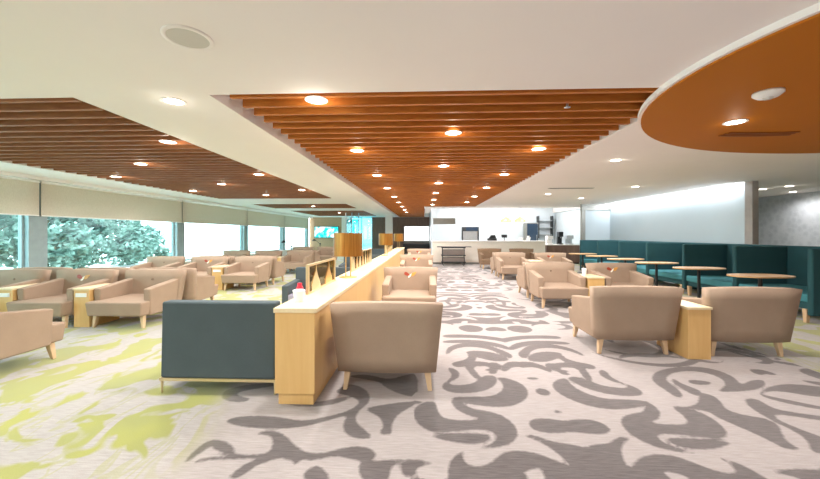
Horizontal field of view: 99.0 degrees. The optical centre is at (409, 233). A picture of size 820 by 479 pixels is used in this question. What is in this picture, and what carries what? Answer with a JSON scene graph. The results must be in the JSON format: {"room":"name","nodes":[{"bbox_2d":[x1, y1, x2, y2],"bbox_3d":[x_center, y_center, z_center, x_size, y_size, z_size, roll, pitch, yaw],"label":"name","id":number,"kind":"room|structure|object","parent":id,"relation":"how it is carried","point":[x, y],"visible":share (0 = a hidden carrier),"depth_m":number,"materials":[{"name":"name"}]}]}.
{"room":"airport lounge","nodes":[
{"label":"airport lounge","id":0,"kind":"room"},
{"bbox_2d":[184,250,287,264],"bbox_3d":[-8.253,1.225,11.339,0.200,0.450,30.000,0,0,2],"label":"wall","id":1,"kind":"structure","parent":0,"point":[284,253],"depth_m":21.44,"materials":[{"name":"paint"}]},
{"bbox_2d":[18,215,23,267],"bbox_3d":[-8.468,-0.140,5.478,0.080,2.220,4.190,0,0,2],"label":"window","id":2,"kind":"structure","parent":1,"relation":"in","point":[20,217],"depth_m":7.52,"materials":[{"name":"glass"}]},
{"bbox_2d":[24,183,46,266],"bbox_3d":[-8.347,-0.140,7.760,0.220,2.220,0.380,0,0,2],"label":"pillar","id":3,"kind":"structure","parent":1,"relation":"attached to","point":[35,227],"depth_m":7.72,"materials":[{"name":"paint"}]},
{"bbox_2d":[116,222,173,267],"bbox_3d":[-8.285,-0.140,10.039,0.080,2.220,4.180,0,0,2],"label":"window","id":4,"kind":"structure","parent":1,"relation":"in","point":[172,223],"depth_m":12.08,"materials":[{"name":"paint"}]},
{"bbox_2d":[174,222,184,256],"bbox_3d":[-8.164,-0.140,12.316,0.220,2.220,0.380,0,0,2],"label":"trim","id":5,"kind":"structure","parent":1,"relation":"attached to","point":[179,228],"depth_m":12.24,"materials":[{"name":"paint"}]},
{"bbox_2d":[242,226,247,249],"bbox_3d":[-7.984,-0.140,16.832,0.220,2.220,0.380,0,0,2],"label":"trim","id":6,"kind":"structure","parent":1,"relation":"attached to","point":[244,228],"depth_m":16.71,"materials":[{"name":"paint"}]},
{"bbox_2d":[279,227,284,249],"bbox_3d":[-7.802,-0.140,21.379,0.220,2.220,0.380,0,0,2],"label":"trim","id":7,"kind":"structure","parent":1,"relation":"attached to","point":[282,228],"depth_m":21.19,"materials":[{"name":"paint"}]},
{"bbox_2d":[310,217,341,250],"bbox_3d":[-6.302,-0.050,26.348,2.500,3.000,0.150,0,0,2],"label":"wall","id":8,"kind":"structure","parent":0,"point":[315,221],"depth_m":26.28,"materials":[{"name":"paint"}]},
{"bbox_2d":[0,175,39,215],"bbox_3d":[-8.288,-0.785,5.471,0.049,0.780,4.530,0,0,2],"label":"roller blind","id":9,"kind":"object","parent":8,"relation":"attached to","point":[18,196],"visible":1,"depth_m":7.35,"materials":[{"name":"fabric"}]},
{"bbox_2d":[40,181,181,222],"bbox_3d":[-8.105,-0.785,10.032,0.049,0.780,4.520,0,0,2],"label":"roller blind","id":10,"kind":"object","parent":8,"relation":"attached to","point":[57,200],"visible":1,"depth_m":9.31,"materials":[{"name":"fabric"}]},
{"bbox_2d":[0,171,312,217],"bbox_3d":[-8.029,-1.215,11.330,0.250,0.070,30.000,0,0,2],"label":"trim","id":11,"kind":"structure","parent":8,"relation":"attached to","point":[2,173],"depth_m":9.49,"materials":[{"name":"paint"}]},
{"bbox_2d":[182,201,246,225],"bbox_3d":[-7.924,-0.785,14.568,0.049,0.780,4.480,0,0,2],"label":"roller blind","id":12,"kind":"object","parent":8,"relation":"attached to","point":[192,212],"visible":1,"depth_m":14.04,"materials":[{"name":"fabric"}]},
{"bbox_2d":[247,210,284,227],"bbox_3d":[-7.743,-0.785,19.100,0.049,0.780,4.510,0,0,2],"label":"roller blind","id":13,"kind":"object","parent":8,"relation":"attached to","point":[254,218],"visible":1,"depth_m":18.66,"materials":[{"name":"fabric"}]},
{"bbox_2d":[285,215,308,228],"bbox_3d":[-7.563,-0.785,23.596,0.049,0.780,4.410,0,0,2],"label":"roller blind","id":14,"kind":"object","parent":8,"relation":"attached to","point":[290,221],"visible":0.98,"depth_m":23.34,"materials":[{"name":"fabric"}]},
{"bbox_2d":[314,226,338,237],"bbox_3d":[-6.257,-0.140,26.218,1.860,0.880,0.065,0,0,2],"label":"wall screen","id":15,"kind":"object","parent":8,"relation":"attached to","point":[319,231],"visible":0.81,"depth_m":26.19,"materials":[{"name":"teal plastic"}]},
{"bbox_2d":[342,217,349,232],"bbox_3d":[-4.759,-0.050,26.136,0.600,3.000,0.450,0,0,2],"label":"trim","id":16,"kind":"structure","parent":8,"relation":"attached to","point":[343,218],"depth_m":25.91,"materials":[{"name":"paint"}]},
{"bbox_2d":[385,216,392,249],"bbox_3d":[-1.432,0.100,23.876,0.470,2.700,0.400,0,0,2],"label":"trim","id":17,"kind":"structure","parent":0,"point":[388,219],"depth_m":23.68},
{"bbox_2d":[372,217,428,252],"bbox_3d":[-0.656,-0.200,26.122,4.300,3.300,0.150,0,0,2],"label":"wall","id":18,"kind":"structure","parent":0,"point":[399,223],"depth_m":26.06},
{"bbox_2d":[404,226,428,242],"bbox_3d":[0.487,0.025,25.939,1.900,1.250,0.085,0,0,2],"label":"screen","id":19,"kind":"object","parent":18,"relation":"attached to","point":[412,234],"visible":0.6,"depth_m":25.90,"materials":[{"name":"grey metal"}]},
{"bbox_2d":[0,253,819,478],"bbox_3d":[1.992,1.450,11.029,20.500,0.001,30.200,0,0,2],"label":"floor","id":20,"kind":"structure","parent":0,"point":[514,394],"depth_m":2.89,"materials":[{"name":"carpet"}]},
{"bbox_2d":[0,283,37,311],"bbox_3d":[-6.296,1.147,5.720,0.270,0.605,0.573,0,0,2],"label":"side table","id":21,"kind":"object","parent":20,"relation":"on","point":[7,294],"visible":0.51,"depth_m":5.45,"materials":[{"name":"brown wood"}]},
{"bbox_2d":[0,269,51,287],"bbox_3d":[-6.895,1.036,5.775,1.020,0.827,0.946,0,0,2],"label":"armchair","id":22,"kind":"object","parent":20,"relation":"on","point":[8,277],"visible":0.43,"depth_m":6.09,"materials":[{"name":"beige fabric"}]},
{"bbox_2d":[0,309,65,359],"bbox_3d":[-4.555,1.036,3.720,1.020,0.827,0.946,0,0,2],"label":"armchair","id":23,"kind":"object","parent":20,"relation":"on","point":[22,331],"visible":1,"depth_m":3.76,"materials":[{"name":"beige fabric"}]},
{"bbox_2d":[13,267,72,280],"bbox_3d":[-6.848,1.036,6.944,1.020,0.827,0.946,0,0,2],"label":"armchair","id":24,"kind":"object","parent":20,"relation":"on","point":[54,269],"visible":0.02,"depth_m":6.48,"materials":[{"name":"beige fabric"}]},
{"bbox_2d":[6,269,118,327],"bbox_3d":[-5.694,1.036,5.777,1.020,0.827,0.946,0,0,2],"label":"armchair","id":25,"kind":"object","parent":20,"relation":"on","point":[57,294],"visible":0.68,"depth_m":5.72,"materials":[{"name":"beige fabric"}]},
{"bbox_2d":[73,283,119,326],"bbox_3d":[-5.096,1.147,5.712,0.270,0.605,0.573,0,0,2],"label":"side table","id":26,"kind":"object","parent":20,"relation":"on","point":[82,295],"visible":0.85,"depth_m":5.44,"materials":[{"name":"brown wood"}]},
{"bbox_2d":[75,267,133,280],"bbox_3d":[-5.649,1.036,6.896,1.020,0.827,0.946,0,0,2],"label":"armchair","id":27,"kind":"object","parent":20,"relation":"on","point":[121,276],"visible":0.05,"depth_m":6.43,"materials":[{"name":"beige fabric"}]},
{"bbox_2d":[85,269,186,327],"bbox_3d":[-4.493,1.036,5.779,1.020,0.827,0.946,0,0,2],"label":"armchair","id":28,"kind":"object","parent":20,"relation":"on","point":[142,292],"visible":0.89,"depth_m":5.68,"materials":[{"name":"beige fabric"}]},
{"bbox_2d":[129,256,185,268],"bbox_3d":[-6.830,1.036,9.396,1.020,0.827,0.946,0,0,2],"label":"armchair","id":29,"kind":"object","parent":20,"relation":"on","point":[153,261],"visible":0.35,"depth_m":9.71,"materials":[{"name":"beige fabric"}]},
{"bbox_2d":[140,267,217,299],"bbox_3d":[-4.450,1.036,6.848,1.020,0.827,0.946,0,0,2],"label":"armchair","id":30,"kind":"object","parent":20,"relation":"on","point":[196,287],"visible":0.26,"depth_m":6.55,"materials":[{"name":"beige fabric"}]},
{"bbox_2d":[177,256,229,275],"bbox_3d":[-5.580,1.036,9.366,1.020,0.827,0.946,0,0,2],"label":"armchair","id":31,"kind":"object","parent":20,"relation":"on","point":[203,264],"visible":0.4,"depth_m":9.67,"materials":[{"name":"beige fabric"}]},
{"bbox_2d":[159,300,279,394],"bbox_3d":[-1.729,1.035,3.554,1.080,0.830,0.785,0,0,2],"label":"sofa","id":32,"kind":"object","parent":20,"relation":"on","point":[203,340],"visible":0.76,"depth_m":3.17,"materials":[{"name":"fabric"}]},
{"bbox_2d":[211,265,233,289],"bbox_3d":[-4.972,1.147,9.310,0.300,0.605,0.573,0,0,2],"label":"side table","id":33,"kind":"object","parent":20,"relation":"on","point":[217,271],"visible":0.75,"depth_m":9.04,"materials":[{"name":"brown wood"}]},
{"bbox_2d":[220,250,250,256],"bbox_3d":[-6.682,1.036,13.093,1.020,0.827,0.946,0,0,2],"label":"armchair","id":34,"kind":"object","parent":20,"relation":"on","point":[237,253],"visible":0.26,"depth_m":13.41,"materials":[{"name":"beige fabric"}]},
{"bbox_2d":[221,256,272,290],"bbox_3d":[-4.350,1.036,9.347,1.020,0.827,0.946,0,0,2],"label":"armchair","id":35,"kind":"object","parent":20,"relation":"on","point":[253,270],"visible":1,"depth_m":9.35,"materials":[{"name":"beige fabric"}]},
{"bbox_2d":[246,256,285,283],"bbox_3d":[-4.307,1.036,10.415,1.020,0.827,0.946,0,0,2],"label":"armchair","id":36,"kind":"object","parent":20,"relation":"on","point":[278,269],"visible":0.41,"depth_m":10.15,"materials":[{"name":"beige fabric"}]},
{"bbox_2d":[253,250,282,256],"bbox_3d":[-5.433,1.036,13.043,1.020,0.827,0.946,0,0,2],"label":"armchair","id":37,"kind":"object","parent":20,"relation":"on","point":[277,253],"visible":0.28,"depth_m":13.36,"materials":[{"name":"beige fabric"}]},
{"bbox_2d":[281,250,313,271],"bbox_3d":[-4.204,1.036,12.994,1.020,0.827,0.946,0,0,2],"label":"armchair","id":38,"kind":"object","parent":20,"relation":"on","point":[293,259],"visible":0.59,"depth_m":13.14,"materials":[{"name":"beige fabric"}]},
{"bbox_2d":[282,267,349,303],"bbox_3d":[-1.612,1.035,6.237,1.080,0.830,0.785,0,0,2],"label":"armchair","id":39,"kind":"object","parent":20,"relation":"on","point":[287,289],"visible":0.14,"depth_m":6.47,"materials":[{"name":"fabric"}]},
{"bbox_2d":[316,247,336,260],"bbox_3d":[-4.052,1.036,16.791,1.020,0.827,0.946,0,0,2],"label":"armchair","id":40,"kind":"object","parent":20,"relation":"on","point":[325,253],"visible":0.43,"depth_m":17.08,"materials":[{"name":"beige fabric"}]},
{"bbox_2d":[273,247,404,404],"bbox_3d":[-0.700,1.038,9.651,0.370,0.825,13.430,0,0,2],"label":"console","id":41,"kind":"object","parent":20,"relation":"on","point":[305,352],"visible":0.76,"depth_m":2.98,"materials":[{"name":"brown wood"}]},
{"bbox_2d":[293,289,304,301],"bbox_3d":[-1.031,0.571,3.244,0.108,0.109,0.108,0,0,2],"label":"paper cup","id":42,"kind":"object","parent":41,"relation":"on","point":[298,294],"visible":1,"depth_m":3.21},
{"bbox_2d":[306,258,335,294],"bbox_3d":[-1.035,0.470,4.145,0.030,0.310,1.100,0,0,2],"label":"screen","id":43,"kind":"object","parent":41,"relation":"on","point":[319,274],"visible":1,"depth_m":4.01,"materials":[{"name":"beige wood"}]},
{"bbox_2d":[334,233,362,278],"bbox_3d":[-0.889,0.305,5.040,0.410,0.640,0.410,0,0,2],"label":"table lamp","id":44,"kind":"object","parent":41,"relation":"on","point":[350,245],"visible":0.99,"depth_m":4.86,"materials":[{"name":"gold metal"}]},
{"bbox_2d":[351,248,371,271],"bbox_3d":[-0.926,0.470,6.867,0.030,0.310,2.150,0,0,2],"label":"screen","id":45,"kind":"object","parent":41,"relation":"on","point":[357,262],"visible":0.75,"depth_m":6.79,"materials":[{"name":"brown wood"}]},
{"bbox_2d":[379,233,392,255],"bbox_3d":[-0.689,0.305,10.036,0.410,0.640,0.410,0,0,2],"label":"table lamp","id":46,"kind":"object","parent":41,"relation":"on","point":[384,238],"visible":0.98,"depth_m":9.86,"materials":[{"name":"fabric"}]},
{"bbox_2d":[330,301,442,390],"bbox_3d":[-0.197,1.036,3.595,1.020,0.827,0.946,0,0,2],"label":"armchair","id":47,"kind":"object","parent":20,"relation":"on","point":[370,336],"visible":1,"depth_m":3.16,"materials":[{"name":"beige fabric"}]},
{"bbox_2d":[382,267,437,301],"bbox_3d":[-0.001,1.036,6.220,1.020,0.827,0.946,0,0,2],"label":"armchair","id":48,"kind":"object","parent":20,"relation":"on","point":[419,284],"visible":0.68,"depth_m":6.50,"materials":[{"name":"beige fabric"}]},
{"bbox_2d":[403,244,429,253],"bbox_3d":[0.462,1.075,25.302,1.900,0.750,0.500,0,0,2],"label":"bench","id":49,"kind":"object","parent":20,"relation":"on","point":[407,246],"visible":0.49,"depth_m":25.05,"materials":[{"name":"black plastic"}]},
{"bbox_2d":[400,254,433,266],"bbox_3d":[0.189,1.036,10.216,1.020,0.827,0.946,0,0,2],"label":"armchair","id":50,"kind":"object","parent":20,"relation":"on","point":[410,260],"visible":0.36,"depth_m":10.52,"materials":[{"name":"beige fabric"}]},
{"bbox_2d":[407,249,430,254],"bbox_3d":[0.376,1.036,14.412,1.020,0.827,0.946,0,0,2],"label":"armchair","id":51,"kind":"object","parent":20,"relation":"on","point":[409,251],"visible":0.27,"depth_m":14.73,"materials":[{"name":"beige fabric"}]},
{"bbox_2d":[437,246,470,265],"bbox_3d":[2.033,1.010,16.182,1.570,0.880,0.460,0,0,2],"label":"trolley","id":52,"kind":"object","parent":20,"relation":"on","point":[445,252],"visible":0.98,"depth_m":15.99,"materials":[{"name":"grey metal"}]},
{"bbox_2d":[431,241,545,263],"bbox_3d":[3.791,0.890,17.212,5.480,1.120,0.780,0,0,2],"label":"counter","id":53,"kind":"object","parent":20,"relation":"on","point":[471,253],"depth_m":16.88,"materials":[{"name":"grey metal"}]},
{"bbox_2d":[431,241,545,241],"bbox_3d":[3.791,0.350,17.212,5.480,0.040,0.780,0,0,2],"label":"countertop","id":54,"kind":"structure","parent":53,"relation":"on","point":[431,241],"depth_m":16.82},
{"bbox_2d":[477,248,500,268],"bbox_3d":[3.424,1.036,14.790,1.020,0.827,0.946,0,0,2],"label":"armchair","id":55,"kind":"object","parent":20,"relation":"on","point":[484,254],"visible":0.57,"depth_m":15.09,"materials":[{"name":"brown fabric"}]},
{"bbox_2d":[490,252,522,275],"bbox_3d":[3.381,1.036,12.460,1.020,0.827,0.946,0,0,2],"label":"armchair","id":56,"kind":"object","parent":20,"relation":"on","point":[492,259],"visible":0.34,"depth_m":12.14,"materials":[{"name":"beige fabric"}]},
{"bbox_2d":[494,252,529,279],"bbox_3d":[3.338,1.036,11.391,1.020,0.827,0.946,0,0,2],"label":"armchair","id":57,"kind":"object","parent":20,"relation":"on","point":[505,262],"visible":0.69,"depth_m":11.67,"materials":[{"name":"beige fabric"}]},
{"bbox_2d":[509,248,534,259],"bbox_3d":[4.793,1.036,14.736,1.020,0.827,0.946,0,0,2],"label":"armchair","id":58,"kind":"object","parent":20,"relation":"on","point":[529,255],"visible":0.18,"depth_m":15.04,"materials":[{"name":"brown fabric"}]},
{"bbox_2d":[523,223,537,240],"bbox_3d":[7.018,0.400,20.331,0.660,2.100,0.710,0,0,2],"label":"fridge","id":59,"kind":"object","parent":20,"relation":"on","point":[529,229],"visible":0.53,"depth_m":20.01,"materials":[{"name":"grey metal"}]},
{"bbox_2d":[516,261,569,297],"bbox_3d":[3.084,1.036,8.288,1.020,0.827,0.946,0,0,2],"label":"armchair","id":60,"kind":"object","parent":20,"relation":"on","point":[521,278],"visible":0.33,"depth_m":8.00,"materials":[{"name":"beige fabric"}]},
{"bbox_2d":[534,252,572,262],"bbox_3d":[4.677,1.036,11.337,1.020,0.827,0.946,0,0,2],"label":"armchair","id":61,"kind":"object","parent":20,"relation":"on","point":[546,256],"visible":0.24,"depth_m":11.65,"materials":[{"name":"beige fabric"}]},
{"bbox_2d":[525,262,588,307],"bbox_3d":[3.010,1.036,7.201,1.020,0.827,0.946,0,0,2],"label":"armchair","id":62,"kind":"object","parent":20,"relation":"on","point":[545,280],"visible":0.83,"depth_m":7.23,"materials":[{"name":"beige fabric"}]},
{"bbox_2d":[545,244,579,263],"bbox_3d":[7.463,0.980,17.306,1.650,0.940,0.660,0,0,2],"label":"base cabinet","id":63,"kind":"object","parent":20,"relation":"on","point":[555,248],"visible":0.54,"depth_m":16.99,"materials":[{"name":"brown wood"}]},
{"bbox_2d":[580,274,604,295],"bbox_3d":[3.658,1.147,7.125,0.340,0.605,0.570,0,0,2],"label":"side table","id":64,"kind":"object","parent":20,"relation":"on","point":[591,279],"visible":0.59,"depth_m":6.85,"materials":[{"name":"brown wood"}]},
{"bbox_2d":[580,240,605,270],"bbox_3d":[7.261,0.845,13.891,1.000,1.210,0.100,0,0,2],"label":"booth","id":65,"kind":"object","parent":20,"relation":"on","point":[586,246],"visible":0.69,"depth_m":13.85,"materials":[{"name":"teal fabric"}]},
{"bbox_2d":[584,240,626,264],"bbox_3d":[7.291,0.840,13.149,1.120,1.220,1.380,0,0,2],"label":"booth","id":66,"kind":"object","parent":20,"relation":"on","point":[608,247],"visible":0.33,"depth_m":12.47,"materials":[{"name":"teal fabric"}]},
{"bbox_2d":[585,263,653,285],"bbox_3d":[4.309,1.036,7.149,1.020,0.827,0.946,0,0,2],"label":"armchair","id":67,"kind":"object","parent":20,"relation":"on","point":[615,274],"visible":0.39,"depth_m":7.44,"materials":[{"name":"beige fabric"}]},
{"bbox_2d":[599,240,651,264],"bbox_3d":[7.236,0.840,11.770,1.120,1.220,1.380,0,0,2],"label":"booth","id":68,"kind":"object","parent":20,"relation":"on","point":[628,249],"visible":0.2,"depth_m":11.09,"materials":[{"name":"teal fabric"}]},
{"bbox_2d":[568,285,683,354],"bbox_3d":[2.705,1.036,4.570,1.020,0.827,0.946,0,0,2],"label":"armchair","id":69,"kind":"object","parent":20,"relation":"on","point":[623,312],"visible":1,"depth_m":4.15,"materials":[{"name":"beige fabric"}]},
{"bbox_2d":[635,262,678,285],"bbox_3d":[6.292,1.087,8.936,1.000,0.725,0.540,0,0,2],"label":"table","id":70,"kind":"object","parent":20,"relation":"on","point":[655,263],"visible":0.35,"depth_m":8.90,"materials":[{"name":"beige wood"}]},
{"bbox_2d":[637,241,684,285],"bbox_3d":[7.181,0.840,10.391,1.120,1.220,1.380,0,0,2],"label":"booth","id":71,"kind":"object","parent":20,"relation":"on","point":[656,251],"visible":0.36,"depth_m":9.71,"materials":[{"name":"teal fabric"}]},
{"bbox_2d":[657,300,712,359],"bbox_3d":[3.355,1.147,4.314,0.280,0.605,0.570,0,0,2],"label":"side table","id":72,"kind":"object","parent":20,"relation":"on","point":[692,339],"visible":0.61,"depth_m":4.04,"materials":[{"name":"brown wood"}]},
{"bbox_2d":[649,242,726,293],"bbox_3d":[7.126,0.840,9.012,1.120,1.220,1.380,0,0,2],"label":"booth","id":73,"kind":"object","parent":20,"relation":"on","point":[693,254],"visible":0.62,"depth_m":8.34,"materials":[{"name":"teal fabric"}]},
{"bbox_2d":[649,269,681,279],"bbox_3d":[7.067,1.050,9.055,0.960,0.140,1.260,0,0,2],"label":"seat cushion","id":74,"kind":"object","parent":73,"relation":"on","point":[663,274],"depth_m":9.06,"materials":[{"name":"teal fabric"}]},
{"bbox_2d":[672,266,725,297],"bbox_3d":[6.237,1.087,7.557,1.000,0.725,0.540,0,0,2],"label":"table","id":75,"kind":"object","parent":20,"relation":"on","point":[697,268],"visible":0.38,"depth_m":7.53,"materials":[{"name":"brown wood"}]},
{"bbox_2d":[686,244,787,295],"bbox_3d":[7.071,0.840,7.633,1.120,1.220,1.380,0,0,2],"label":"booth","id":76,"kind":"object","parent":20,"relation":"on","point":[741,258],"visible":0.52,"depth_m":6.96,"materials":[{"name":"teal fabric"}]},
{"bbox_2d":[686,275,732,286],"bbox_3d":[7.012,1.050,7.676,0.960,0.140,1.260,0,0,2],"label":"seat cushion","id":77,"kind":"object","parent":76,"relation":"on","point":[706,280],"depth_m":7.71,"materials":[{"name":"teal fabric"}]},
{"bbox_2d":[682,286,802,356],"bbox_3d":[4.003,1.036,4.488,1.020,0.827,0.946,0,0,2],"label":"armchair","id":78,"kind":"object","parent":20,"relation":"on","point":[744,314],"visible":0.63,"depth_m":4.06,"materials":[{"name":"beige fabric"}]},
{"bbox_2d":[726,273,795,286],"bbox_3d":[6.182,1.087,6.178,1.000,0.725,0.540,0,0,2],"label":"table","id":79,"kind":"object","parent":20,"relation":"on","point":[760,277],"visible":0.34,"depth_m":6.12,"materials":[{"name":"brown wood"}]},
{"bbox_2d":[739,246,819,322],"bbox_3d":[7.015,0.840,6.255,1.120,1.220,1.380,0,0,2],"label":"booth","id":80,"kind":"object","parent":20,"relation":"on","point":[803,261],"visible":0.55,"depth_m":5.86,"materials":[{"name":"teal fabric"}]},
{"bbox_2d":[739,284,807,302],"bbox_3d":[6.957,1.050,6.297,0.960,0.140,1.260,0,0,2],"label":"seat cushion","id":81,"kind":"object","parent":80,"relation":"on","point":[804,297],"depth_m":6.53,"materials":[{"name":"teal fabric"}]},
{"bbox_2d":[0,0,819,216],"bbox_3d":[1.893,-1.400,11.033,20.500,0.300,30.200,0,0,2],"label":"ceiling","id":82,"kind":"structure","parent":0,"point":[113,56],"depth_m":2.60,"materials":[{"name":"paint"}]},
{"bbox_2d":[0,98,329,198],"bbox_3d":[-4.943,-1.397,7.894,4.080,0.295,9.210,0,0,2],"label":"ceiling panel","id":83,"kind":"object","parent":82,"relation":"attached to","point":[69,135],"visible":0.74,"depth_m":5.46,"materials":[{"name":"red wood"}]},
{"bbox_2d":[160,97,186,105],"bbox_3d":[-2.220,-1.246,3.291,0.210,0.006,0.210,0,0,2],"label":"recessed light","id":84,"kind":"object","parent":82,"relation":"in","point":[169,100],"visible":1,"depth_m":3.29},
{"bbox_2d":[160,24,213,50],"bbox_3d":[-1.412,-1.245,2.228,0.290,0.010,0.290,0,0,2],"label":"ceiling speaker","id":85,"kind":"object","parent":82,"relation":"attached to","point":[187,37],"visible":1,"depth_m":2.22,"materials":[{"name":"paint"}]},
{"bbox_2d":[165,28,209,47],"bbox_3d":[-1.412,-1.247,2.228,0.240,0.006,0.240,0,0,2],"label":"grille","id":86,"kind":"object","parent":85,"relation":"attached to","point":[182,37],"depth_m":2.22,"materials":[{"name":"plastic"}]},
{"bbox_2d":[254,204,354,207],"bbox_3d":[-4.640,-1.397,15.848,4.050,0.295,2.490,0,0,2],"label":"ceiling panel","id":87,"kind":"object","parent":82,"relation":"attached to","point":[264,205],"visible":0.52,"depth_m":15.53,"materials":[{"name":"red wood"}]},
{"bbox_2d":[294,211,375,215],"bbox_3d":[-4.415,-1.397,21.494,4.050,0.295,5.390,0,0,2],"label":"ceiling panel","id":88,"kind":"object","parent":82,"relation":"attached to","point":[318,213],"visible":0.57,"depth_m":21.35,"materials":[{"name":"red wood"}]},
{"bbox_2d":[230,88,657,216],"bbox_3d":[0.792,-1.397,14.415,4.280,0.295,22.720,0,0,2],"label":"ceiling panel","id":89,"kind":"object","parent":82,"relation":"attached to","point":[402,137],"visible":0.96,"depth_m":4.35,"materials":[{"name":"brown wood"}]},
{"bbox_2d":[305,95,327,104],"bbox_3d":[-0.871,-1.246,3.257,0.210,0.006,0.210,0,0,2],"label":"recessed light","id":90,"kind":"object","parent":89,"relation":"attached to","point":[313,99],"visible":1,"depth_m":3.25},
{"bbox_2d":[608,183,743,204],"bbox_3d":[8.209,-1.238,11.581,0.080,0.015,6.200,0,0,2],"label":"recessed light","id":91,"kind":"object","parent":82,"relation":"in","point":[737,183],"visible":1,"depth_m":10.37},
{"bbox_2d":[637,2,819,153],"bbox_3d":[5.585,-1.220,2.529,7.000,0.060,5.360,0,0,2],"label":"ceiling panel","id":92,"kind":"object","parent":82,"relation":"attached to","point":[689,110],"visible":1,"depth_m":3.07,"materials":[{"name":"paint"}]},
{"bbox_2d":[722,119,748,125],"bbox_3d":[3.451,-1.186,3.715,0.210,0.006,0.210,0,0,2],"label":"recessed light","id":93,"kind":"object","parent":92,"relation":"attached to","point":[737,121],"visible":1,"depth_m":3.71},
{"bbox_2d":[718,131,799,136],"bbox_3d":[4.130,-1.184,4.149,0.814,0.012,0.178,0,0,2],"label":"air vent","id":94,"kind":"object","parent":92,"relation":"attached to","point":[730,134],"visible":1,"depth_m":4.14,"materials":[{"name":"metal"}]},
{"bbox_2d":[751,87,785,100],"bbox_3d":[3.000,-1.159,2.933,0.200,0.062,0.200,0,0,2],"label":"smoke detector","id":95,"kind":"object","parent":92,"relation":"attached to","point":[770,93],"visible":1,"depth_m":2.89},
{"bbox_2d":[436,208,553,243],"bbox_3d":[5.039,-0.200,20.890,7.000,3.300,0.150,0,0,2],"label":"wall","id":96,"kind":"structure","parent":0,"point":[488,220],"depth_m":20.82,"materials":[{"name":"paint"}]},
{"bbox_2d":[429,208,435,254],"bbox_3d":[1.481,-0.200,23.259,0.300,3.300,5.400,0,0,2],"label":"trim","id":97,"kind":"structure","parent":96,"relation":"attached to","point":[432,227],"depth_m":20.57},
{"bbox_2d":[462,227,478,240],"bbox_3d":[3.585,0.005,20.811,1.000,0.850,0.085,0,0,2],"label":"hatch","id":98,"kind":"object","parent":96,"relation":"attached to","point":[468,233],"visible":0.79,"depth_m":20.81,"materials":[{"name":"black plastic"}]},
{"bbox_2d":[463,231,477,240],"bbox_3d":[3.586,0.130,20.838,0.860,0.600,0.030,0,0,2],"label":"shutter","id":99,"kind":"object","parent":96,"relation":"attached to","point":[467,235],"depth_m":20.82,"materials":[{"name":"metal"}]},
{"bbox_2d":[537,216,552,237],"bbox_3d":[7.906,-0.400,20.515,0.860,1.300,0.330,0,0,2],"label":"wall shelf","id":100,"kind":"object","parent":96,"relation":"attached to","point":[551,217],"visible":0.81,"depth_m":20.37,"materials":[{"name":"black plastic"}]},
{"bbox_2d":[554,209,579,243],"bbox_3d":[8.490,-0.200,17.725,0.150,3.300,5.900,0,0,2],"label":"wall","id":101,"kind":"structure","parent":0,"point":[567,222],"depth_m":18.67,"materials":[{"name":"paint"}]},
{"bbox_2d":[585,210,609,239],"bbox_3d":[7.871,0.225,14.747,1.050,2.450,0.100,0,0,2],"label":"wall","id":102,"kind":"structure","parent":0,"point":[597,222],"depth_m":14.70,"materials":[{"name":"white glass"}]},
{"bbox_2d":[580,204,584,239],"bbox_3d":[7.286,0.100,14.756,0.140,2.700,0.170,0,0,2],"label":"trim","id":103,"kind":"structure","parent":102,"relation":"attached to","point":[582,206],"depth_m":14.67,"materials":[{"name":"grey metal"}]},
{"bbox_2d":[585,204,610,209],"bbox_3d":[7.875,-1.125,14.732,1.040,0.250,0.170,0,0,2],"label":"trim","id":104,"kind":"structure","parent":102,"relation":"attached to","point":[587,206],"depth_m":14.65,"materials":[{"name":"grey metal"}]},
{"bbox_2d":[610,183,744,243],"bbox_3d":[8.308,0.100,11.552,0.080,2.700,6.250,0,0,2],"label":"wall","id":105,"kind":"structure","parent":0,"point":[714,215],"depth_m":10.41,"materials":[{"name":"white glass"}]},
{"bbox_2d":[745,181,758,244],"bbox_3d":[8.130,0.100,8.332,0.140,2.700,0.200,0,0,2],"label":"column","id":106,"kind":"structure","parent":105,"relation":"attached to","point":[751,187],"depth_m":8.23,"materials":[{"name":"paint"}]},
{"bbox_2d":[759,191,819,245],"bbox_3d":[11.813,0.100,5.082,0.200,2.700,19.100,0,0,2],"label":"wall","id":107,"kind":"structure","parent":0,"point":[790,219],"depth_m":10.99,"materials":[{"name":"paper"}]},
{"bbox_3d":[4.854,-1.800,21.273,7.600,0.100,9.100,0,0,2],"label":"trim","id":108,"kind":"structure","parent":0,"visible":0},
{"bbox_2d":[433,208,455,223],"bbox_3d":[1.691,-1.115,17.246,1.100,1.270,0.040,0,0,2],"label":"panel","id":109,"kind":"object","parent":108,"relation":"hanging from","point":[452,220],"visible":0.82,"depth_m":17.23,"materials":[{"name":"grey metal"}]},
{"label":"outside","id":110,"kind":"structure","parent":0,"visible":0},
{"bbox_2d":[0,244,371,268],"bbox_3d":[-15.812,1.800,15.645,15.150,0.100,90.000,0,0,2],"label":"ground","id":111,"kind":"structure","parent":110,"point":[213,252],"depth_m":33.11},
{"bbox_2d":[0,214,17,248],"bbox_3d":[-13.438,-0.368,9.894,3.918,4.565,4.854,0,0,-6],"label":"tree","id":112,"kind":"object","parent":111,"relation":"on","point":[4,229],"visible":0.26,"depth_m":11.05,"materials":[{"name":"green plant"}]},
{"bbox_2d":[0,216,140,268],"bbox_3d":[-14.993,-0.356,14.625,6.175,4.626,5.414,0,0,-3],"label":"tree","id":113,"kind":"object","parent":111,"relation":"on","point":[70,244],"visible":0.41,"depth_m":13.30,"materials":[{"name":"green plant"}]},
{"bbox_2d":[88,221,170,265],"bbox_3d":[-16.284,0.525,20.015,3.892,2.851,4.138,0,0,-19],"label":"tree","id":114,"kind":"object","parent":111,"relation":"on","point":[141,244],"visible":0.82,"depth_m":19.51,"materials":[{"name":"green plant"}]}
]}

